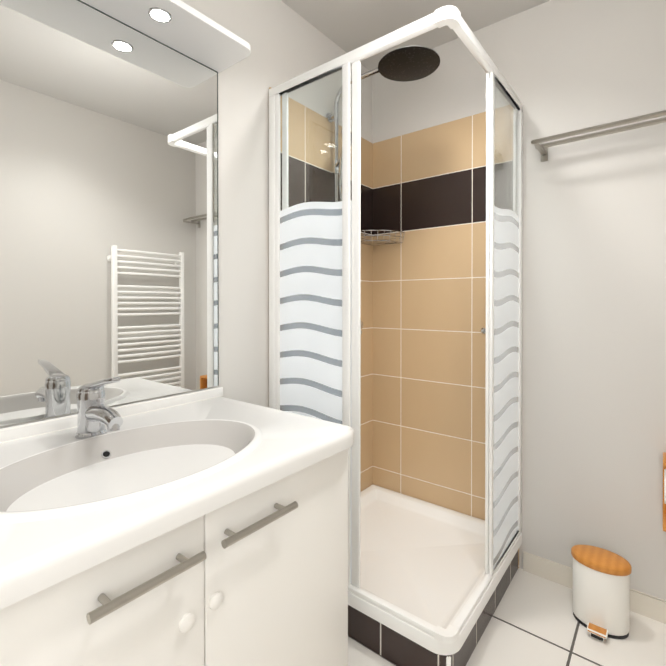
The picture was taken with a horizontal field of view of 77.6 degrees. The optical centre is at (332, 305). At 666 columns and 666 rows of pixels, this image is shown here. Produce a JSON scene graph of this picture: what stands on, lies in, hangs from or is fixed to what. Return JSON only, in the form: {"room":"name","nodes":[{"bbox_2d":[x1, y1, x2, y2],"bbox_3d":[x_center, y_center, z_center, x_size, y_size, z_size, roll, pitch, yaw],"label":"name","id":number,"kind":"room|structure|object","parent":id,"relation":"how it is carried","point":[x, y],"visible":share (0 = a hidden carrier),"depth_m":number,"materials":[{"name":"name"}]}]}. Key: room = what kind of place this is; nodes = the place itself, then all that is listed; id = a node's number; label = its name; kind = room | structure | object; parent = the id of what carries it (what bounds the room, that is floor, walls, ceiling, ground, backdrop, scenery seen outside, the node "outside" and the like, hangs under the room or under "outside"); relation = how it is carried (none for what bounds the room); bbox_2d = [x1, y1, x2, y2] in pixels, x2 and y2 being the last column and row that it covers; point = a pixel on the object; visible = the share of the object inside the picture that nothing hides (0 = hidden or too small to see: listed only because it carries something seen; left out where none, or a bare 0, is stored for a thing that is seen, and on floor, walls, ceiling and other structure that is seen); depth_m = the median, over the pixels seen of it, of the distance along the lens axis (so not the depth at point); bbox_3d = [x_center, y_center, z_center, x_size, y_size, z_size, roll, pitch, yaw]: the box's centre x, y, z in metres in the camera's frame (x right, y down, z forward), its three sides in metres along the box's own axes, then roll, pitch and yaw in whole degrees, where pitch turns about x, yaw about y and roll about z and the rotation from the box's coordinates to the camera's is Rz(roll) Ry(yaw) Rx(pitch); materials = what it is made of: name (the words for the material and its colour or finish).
{"room":"bathroom","nodes":[
{"label":"bathroom","id":0,"kind":"room"},
{"bbox_2d":[0,0,371,427],"bbox_3d":[-0.679,-0.058,1.215,0.100,2.400,2.950,0,1,38],"label":"wall","id":1,"kind":"structure","parent":0,"point":[284,40],"depth_m":1.59,"materials":[{"name":"white paint"}]},
{"bbox_2d":[0,0,218,426],"bbox_3d":[-0.686,-0.268,1.116,0.006,1.109,0.898,0,1,38],"label":"mirror","id":2,"kind":"object","parent":1,"relation":"attached to","point":[109,266],"visible":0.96,"depth_m":1.16,"materials":[{"name":"clear glass"}]},
{"bbox_2d":[81,0,250,72],"bbox_3d":[-0.611,-0.832,1.057,0.193,0.023,0.905,0,1,38],"label":"light fixture","id":3,"kind":"object","parent":1,"relation":"attached to","point":[184,28],"visible":1,"depth_m":1.24,"materials":[{"name":"white lacquer"},{"name":"frosted glass"}]},
{"bbox_2d":[269,87,518,567],"bbox_3d":[0.276,0.131,1.731,0.758,2.014,0.758,0,1,38],"label":"shower wall tiles","id":4,"kind":"structure","parent":1,"relation":"attached to","point":[423,319],"depth_m":2.04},
{"bbox_2d":[361,230,404,245],"bbox_3d":[0.232,-0.350,2.106,0.196,0.055,0.195,0,1,38],"label":"basket","id":5,"kind":"object","parent":4,"relation":"attached to","point":[394,242],"depth_m":2.08,"materials":[{"name":"silver metal"}]},
{"bbox_2d":[281,0,549,70],"bbox_3d":[0.018,-1.304,0.653,1.880,0.100,2.950,0,1,38],"label":"ceiling","id":6,"kind":"structure","parent":0,"point":[347,26],"depth_m":1.81,"materials":[{"name":"grey paint"}]},
{"bbox_2d":[348,568,665,665],"bbox_3d":[0.018,1.196,0.671,1.880,0.100,2.950,0,1,38],"label":"floor","id":7,"kind":"structure","parent":0,"point":[533,621],"depth_m":1.42,"materials":[{"name":"tile"}]},
{"bbox_2d":[0,377,353,665],"bbox_3d":[-0.446,0.654,0.937,0.612,0.979,0.915,0,1,38],"label":"bathroom vanity","id":8,"kind":"object","parent":7,"relation":"on","point":[207,527],"visible":1,"depth_m":0.83,"materials":[{"name":"white paint"}]},
{"bbox_2d":[75,377,122,438],"bbox_3d":[-0.565,0.244,1.006,0.177,0.159,0.071,0,1,38],"label":"faucet","id":9,"kind":"object","parent":8,"relation":"on","point":[93,414],"depth_m":1.01,"materials":[{"name":"silver metal"}]},
{"bbox_2d":[269,5,522,665],"bbox_3d":[0.278,0.055,1.713,0.765,2.166,0.765,0,1,38],"label":"shower enclosure","id":10,"kind":"object","parent":7,"relation":"on","point":[428,583],"visible":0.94,"depth_m":1.53,"materials":[{"name":"white plastic"}]},
{"bbox_2d":[523,551,665,623],"bbox_3d":[1.161,1.099,1.512,0.872,0.082,0.012,0,1,38],"label":"baseboard","id":11,"kind":"structure","parent":7,"relation":"on","point":[648,606],"depth_m":1.66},
{"bbox_2d":[571,545,631,641],"bbox_3d":[0.946,1.016,1.469,0.182,0.247,0.164,0,1,38],"label":"pedal bin","id":12,"kind":"object","parent":7,"relation":"on","point":[601,594],"visible":1,"depth_m":1.43,"materials":[{"name":"white metal"}]},
{"bbox_2d":[372,0,665,599],"bbox_3d":[0.904,-0.062,1.779,1.680,2.400,0.100,0,1,38],"label":"wall","id":13,"kind":"structure","parent":0,"point":[594,332],"depth_m":1.64,"materials":[{"name":"white paint"}]},
{"bbox_2d":[531,110,665,161],"bbox_3d":[1.142,-0.627,1.433,0.819,0.055,0.139,0,1,38],"label":"towel rail","id":14,"kind":"object","parent":13,"relation":"attached to","point":[542,149],"visible":1,"depth_m":1.53,"materials":[{"name":"silver metal"}]},
{"bbox_2d":[663,452,665,531],"bbox_3d":[1.223,0.643,1.383,0.190,0.232,0.128,0,1,38],"label":"paper holder","id":15,"kind":"object","parent":13,"relation":"attached to","point":[664,491],"visible":1,"depth_m":1.43,"materials":[{"name":"brown wood"}]}
]}

